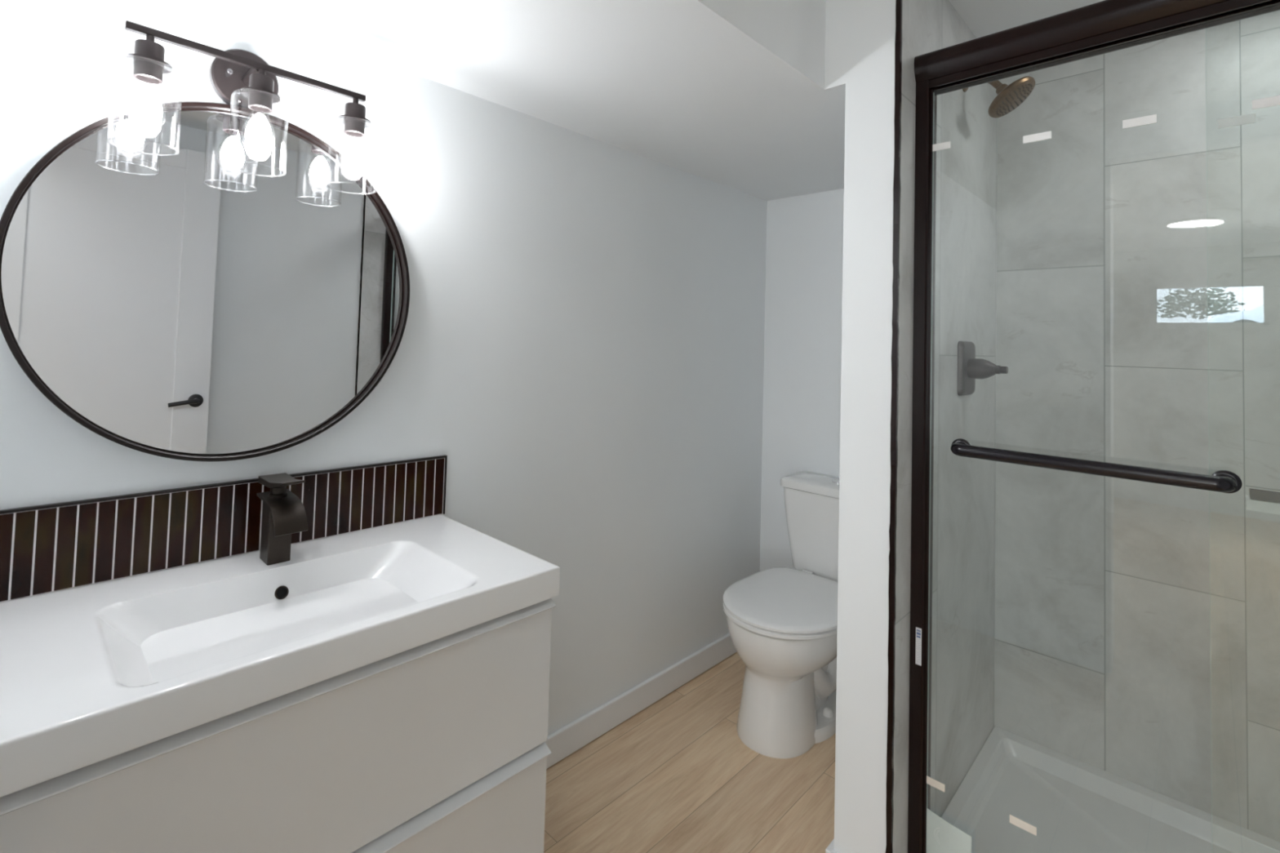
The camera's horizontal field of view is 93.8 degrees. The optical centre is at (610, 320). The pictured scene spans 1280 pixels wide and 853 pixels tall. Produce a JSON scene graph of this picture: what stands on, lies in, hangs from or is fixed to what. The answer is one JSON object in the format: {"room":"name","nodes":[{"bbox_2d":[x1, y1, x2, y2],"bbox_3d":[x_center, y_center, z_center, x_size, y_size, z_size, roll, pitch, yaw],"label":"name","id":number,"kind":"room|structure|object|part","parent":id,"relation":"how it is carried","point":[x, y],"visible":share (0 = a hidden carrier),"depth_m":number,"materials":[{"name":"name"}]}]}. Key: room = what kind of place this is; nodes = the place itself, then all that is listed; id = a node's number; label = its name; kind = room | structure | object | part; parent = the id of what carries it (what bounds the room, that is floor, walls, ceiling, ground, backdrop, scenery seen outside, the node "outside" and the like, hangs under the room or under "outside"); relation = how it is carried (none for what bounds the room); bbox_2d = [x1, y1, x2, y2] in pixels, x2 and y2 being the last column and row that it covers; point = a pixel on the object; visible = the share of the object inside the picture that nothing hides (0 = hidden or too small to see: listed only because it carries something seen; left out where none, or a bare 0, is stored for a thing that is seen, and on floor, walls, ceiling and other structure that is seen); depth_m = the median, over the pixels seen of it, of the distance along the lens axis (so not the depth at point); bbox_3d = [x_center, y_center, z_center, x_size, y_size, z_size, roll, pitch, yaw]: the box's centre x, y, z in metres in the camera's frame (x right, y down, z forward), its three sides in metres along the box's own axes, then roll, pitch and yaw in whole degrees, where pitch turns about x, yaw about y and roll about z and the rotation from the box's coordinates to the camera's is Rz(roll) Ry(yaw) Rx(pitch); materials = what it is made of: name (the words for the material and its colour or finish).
{"room":"bathroom","nodes":[
{"label":"bathroom","id":0,"kind":"room"},
{"bbox_2d":[0,0,767,735],"bbox_3d":[-0.236,0.148,1.898,0.120,2.450,2.780,0,-3,45],"label":"wall","id":1,"kind":"structure","parent":0,"point":[581,345],"depth_m":1.81,"materials":[{"name":"paint"}]},
{"bbox_2d":[0,102,409,461],"bbox_3d":[-0.772,-0.077,1.251,0.040,0.728,0.728,0,-3,45],"label":"round mirror","id":2,"kind":"object","parent":1,"relation":"attached to","point":[186,305],"visible":0.89,"depth_m":1.20,"materials":[{"name":"black mirror"}]},
{"bbox_2d":[0,454,447,602],"bbox_3d":[-0.770,0.417,1.270,0.010,0.154,0.929,0,-3,45],"label":"backsplash","id":3,"kind":"structure","parent":1,"relation":"attached to","point":[45,548],"depth_m":1.19,"materials":[{"name":"tile"}]},
{"bbox_3d":[-0.770,0.417,1.270,0.010,0.154,0.929,0,-3,45],"label":"edge trim","id":4,"kind":"part","parent":3,"relation":"part of","materials":[{"name":"black metal"}]},
{"bbox_2d":[106,20,378,194],"bbox_3d":[-0.718,-0.432,1.216,0.170,0.271,0.464,0,-3,45],"label":"vanity light","id":5,"kind":"object","parent":1,"relation":"attached to","point":[239,77],"visible":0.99,"depth_m":1.18,"materials":[{"name":"brown metal"}]},
{"bbox_3d":[-0.824,-0.379,1.061,0.100,0.146,0.100,0,-3,45],"label":"lamp shade","id":6,"kind":"part","parent":5,"relation":"part of","materials":[{"name":"clear glass"}]},
{"bbox_3d":[-0.823,-0.386,1.062,0.059,0.096,0.059,0,-3,45],"label":"bulb","id":7,"kind":"part","parent":5,"relation":"part of","materials":[{"name":"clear glass"}]},
{"bbox_3d":[-0.732,-0.503,1.224,0.092,0.018,0.018,0,-3,45],"label":"arm","id":8,"kind":"part","parent":5,"relation":"part of","materials":[{"name":"brown metal"}]},
{"bbox_3d":[-0.698,-0.370,1.187,0.100,0.146,0.100,0,-3,45],"label":"lamp shade","id":9,"kind":"part","parent":5,"relation":"part of","materials":[{"name":"clear glass"}]},
{"bbox_3d":[-0.698,-0.377,1.187,0.059,0.096,0.059,0,-3,45],"label":"bulb","id":10,"kind":"part","parent":5,"relation":"part of","materials":[{"name":"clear glass"}]},
{"bbox_3d":[-0.567,-0.361,1.317,0.100,0.146,0.100,0,-3,45],"label":"lamp shade","id":11,"kind":"part","parent":5,"relation":"part of","materials":[{"name":"clear glass"}]},
{"bbox_2d":[0,598,555,852],"bbox_3d":[-0.618,0.858,1.081,0.487,0.608,0.917,0,-3,45],"label":"vanity cabinet","id":12,"kind":"object","parent":1,"relation":"attached to","point":[439,745],"visible":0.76,"depth_m":0.96,"materials":[{"name":"paint"}]},
{"bbox_2d":[0,514,559,797],"bbox_3d":[-0.606,0.545,1.094,0.490,0.104,0.924,0,-3,45],"label":"washbasin","id":13,"kind":"object","parent":12,"relation":"in","point":[90,674],"visible":1,"depth_m":1.00,"materials":[{"name":"white ceramic"}]},
{"bbox_2d":[256,472,308,565],"bbox_3d":[-0.674,0.408,1.224,0.139,0.176,0.060,0,-3,45],"label":"faucet","id":14,"kind":"object","parent":13,"relation":"on","point":[283,513],"visible":1,"depth_m":1.21,"materials":[{"name":"brown metal"}]},
{"bbox_3d":[-0.674,0.331,1.228,0.136,0.023,0.053,0,-3,45],"label":"lever","id":15,"kind":"part","parent":14,"relation":"part of","materials":[{"name":"brown metal"}]},
{"bbox_3d":[-0.672,0.391,1.224,0.135,0.058,0.060,0,-3,45],"label":"spout","id":16,"kind":"part","parent":14,"relation":"part of","materials":[{"name":"brown metal"}]},
{"bbox_3d":[-0.462,1.002,0.916,0.035,0.288,0.917,0,-3,45],"label":"drawer","id":17,"kind":"part","parent":12,"relation":"part of","materials":[{"name":"paint"}]},
{"bbox_2d":[545,633,736,768],"bbox_3d":[-0.224,1.324,1.806,0.015,0.089,2.544,0,-3,45],"label":"baseboard","id":18,"kind":"structure","parent":1,"relation":"attached to","point":[577,734],"depth_m":2.10,"materials":[{"name":"paint"}]},
{"bbox_2d":[209,0,845,200],"bbox_3d":[0.116,-0.827,1.610,0.797,0.422,2.544,0,-3,45],"label":"ceiling","id":19,"kind":"structure","parent":0,"point":[732,94],"depth_m":1.49,"materials":[{"name":"paint"}]},
{"bbox_2d":[543,652,835,852],"bbox_3d":[-0.542,1.304,-0.820,3.520,0.080,7.000,0,-3,45],"label":"floor","id":20,"kind":"structure","parent":0,"point":[677,775],"depth_m":1.77,"materials":[{"name":"brown wood"}]},
{"bbox_2d":[722,471,839,758],"bbox_3d":[0.703,1.018,2.167,0.414,0.789,0.746,0,-3,45],"label":"toilet","id":21,"kind":"object","parent":20,"relation":"on","point":[782,622],"visible":0.8,"depth_m":1.99,"materials":[{"name":"white ceramic"}]},
{"bbox_3d":[0.629,0.995,2.094,0.414,0.017,0.536,0,-3,45],"label":"seat","id":22,"kind":"part","parent":21,"relation":"part of","materials":[{"name":"plastic"}]},
{"bbox_3d":[0.629,0.974,2.094,0.414,0.022,0.532,0,-3,45],"label":"lid","id":23,"kind":"part","parent":21,"relation":"part of","materials":[{"name":"plastic"}]},
{"bbox_3d":[0.902,0.662,2.368,0.412,0.038,0.215,0,-3,45],"label":"tank lid","id":24,"kind":"part","parent":21,"relation":"part of","materials":[{"name":"white ceramic"}]},
{"bbox_3d":[0.899,0.857,2.365,0.394,0.348,0.201,0,-3,45],"label":"tank","id":25,"kind":"part","parent":21,"relation":"part of","materials":[{"name":"white ceramic"}]},
{"bbox_2d":[941,726,1279,852],"bbox_3d":[1.415,1.371,1.291,1.195,0.060,0.844,0,-3,45],"label":"shower tray","id":26,"kind":"object","parent":20,"relation":"on","point":[1074,806],"visible":1,"depth_m":1.68,"materials":[{"name":"plastic"}]},
{"bbox_2d":[907,0,1279,852],"bbox_3d":[1.181,0.328,1.066,1.197,1.992,0.136,0,-3,43],"label":"shower door","id":27,"kind":"structure","parent":26,"relation":"on","point":[1106,26],"depth_m":1.42,"materials":[{"name":"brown glass"}]},
{"bbox_2d":[916,629,920,638],"bbox_3d":[0.741,0.755,1.439,0.009,0.018,0.001,0,-3,45],"label":"print","id":28,"kind":"object","parent":27,"relation":"attached to","point":[918,631],"depth_m":1.44},
{"bbox_2d":[926,775,945,791],"bbox_3d":[0.767,1.094,1.412,0.040,0.017,0.002,0,-3,45],"label":"strip","id":29,"kind":"object","parent":27,"relation":"attached to","point":[931,781],"visible":1,"depth_m":1.41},
{"bbox_2d":[932,141,951,151],"bbox_3d":[0.812,-0.426,1.468,0.040,0.017,0.002,0,-3,45],"label":"strip","id":30,"kind":"object","parent":27,"relation":"attached to","point":[945,145],"visible":1,"depth_m":1.47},
{"bbox_2d":[926,808,971,852],"bbox_3d":[0.778,1.222,1.380,0.004,0.127,0.097,3,-3,-39],"label":"paper card","id":31,"kind":"object","parent":27,"relation":"on","point":[942,837],"visible":1,"depth_m":1.39,"materials":[{"name":"white paper"}]},
{"bbox_2d":[933,827,939,844],"bbox_3d":[0.773,1.202,1.389,0.042,0.042,0.001,0,-3,45],"label":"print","id":32,"kind":"object","parent":31,"relation":"attached to","point":[937,828],"depth_m":1.40},
{"bbox_2d":[1009,813,1036,835],"bbox_3d":[0.889,1.088,1.290,0.049,0.017,0.002,0,-3,45],"label":"strip","id":33,"kind":"object","parent":27,"relation":"attached to","point":[1015,820],"visible":1,"depth_m":1.29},
{"bbox_2d":[1022,130,1051,143],"bbox_3d":[0.948,-0.406,1.331,0.052,0.017,0.002,0,-3,45],"label":"strip","id":34,"kind":"object","parent":27,"relation":"attached to","point":[1043,135],"visible":1,"depth_m":1.33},
{"bbox_3d":[1.208,-0.633,1.101,1.195,0.068,0.078,0,-3,45],"label":"header rail","id":35,"kind":"part","parent":27,"relation":"part of","materials":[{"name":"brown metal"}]},
{"bbox_2d":[1122,114,1156,128],"bbox_3d":[1.069,-0.401,1.210,0.052,0.017,0.002,0,-3,45],"label":"strip","id":36,"kind":"object","parent":27,"relation":"attached to","point":[1150,119],"visible":1,"depth_m":1.21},
{"bbox_2d":[1217,113,1256,128],"bbox_3d":[1.182,-0.376,1.130,0.050,0.017,0.002,0,-3,45],"label":"strip","id":37,"kind":"object","parent":27,"relation":"attached to","point":[1249,118],"visible":1,"depth_m":1.13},
{"bbox_2d":[1251,95,1279,109],"bbox_3d":[1.197,-0.395,1.081,0.052,0.017,0.002,0,-3,45],"label":"strip","id":38,"kind":"object","parent":27,"relation":"attached to","point":[1273,100],"visible":1,"depth_m":1.09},
{"bbox_2d":[760,188,844,571],"bbox_3d":[1.029,0.209,2.514,0.797,2.450,0.120,0,-3,45],"label":"wall","id":39,"kind":"structure","parent":0,"point":[802,411],"depth_m":2.63,"materials":[{"name":"paint"}]},
{"bbox_2d":[824,0,997,852],"bbox_3d":[0.993,0.183,1.859,0.191,2.450,1.097,0,-3,45],"label":"wall","id":40,"kind":"structure","parent":0,"point":[963,631],"depth_m":1.50,"materials":[{"name":"paint"}]},
{"bbox_2d":[825,838,838,852],"bbox_3d":[0.915,1.356,1.752,0.138,0.089,0.977,0,-3,45],"label":"baseboard","id":41,"kind":"structure","parent":40,"relation":"attached to","point":[830,849],"depth_m":1.46,"materials":[{"name":"paint"}]},
{"bbox_2d":[885,0,902,852],"bbox_3d":[0.666,0.227,1.405,0.014,2.310,0.010,0,-3,45],"label":"trim","id":42,"kind":"structure","parent":40,"relation":"attached to","point":[898,41],"depth_m":1.40,"materials":[{"name":"brown metal"}]},
{"bbox_2d":[957,341,1008,395],"bbox_3d":[1.097,0.143,1.751,0.110,0.160,0.140,0,-3,45],"label":"shower valve","id":43,"kind":"object","parent":40,"relation":"attached to","point":[970,368],"visible":1,"depth_m":1.74,"materials":[{"name":"brown metal"}]},
{"bbox_3d":[1.063,0.144,1.785,0.015,0.160,0.140,0,-3,45],"label":"plate","id":44,"kind":"part","parent":43,"relation":"part of","materials":[{"name":"brown metal"}]},
{"bbox_3d":[1.129,0.143,1.719,0.020,0.021,0.021,0,-3,45],"label":"knob","id":45,"kind":"part","parent":43,"relation":"part of","materials":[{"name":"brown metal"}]},
{"bbox_2d":[962,75,1035,118],"bbox_3d":[1.125,-0.669,1.738,0.178,0.154,0.134,0,-3,45],"label":"showerhead","id":46,"kind":"object","parent":40,"relation":"attached to","point":[1009,97],"visible":0.88,"depth_m":1.70,"materials":[{"name":"brown metal"}]},
{"bbox_3d":[1.103,-0.694,1.762,0.104,0.066,0.020,0,-3,45],"label":"arm","id":47,"kind":"part","parent":46,"relation":"part of","materials":[{"name":"brown metal"}]},
{"bbox_2d":[948,0,1105,38],"bbox_3d":[1.314,-0.997,0.445,2.659,0.100,2.810,0,-3,45],"label":"ceiling","id":48,"kind":"structure","parent":0,"point":[983,18],"depth_m":1.75,"materials":[{"name":"paint"}]},
{"bbox_2d":[994,10,1279,842],"bbox_3d":[1.820,0.202,1.705,1.220,2.450,0.200,0,-3,45],"label":"wall","id":49,"kind":"structure","parent":0,"point":[1105,660],"depth_m":1.78,"materials":[{"name":"stone"}]}
]}

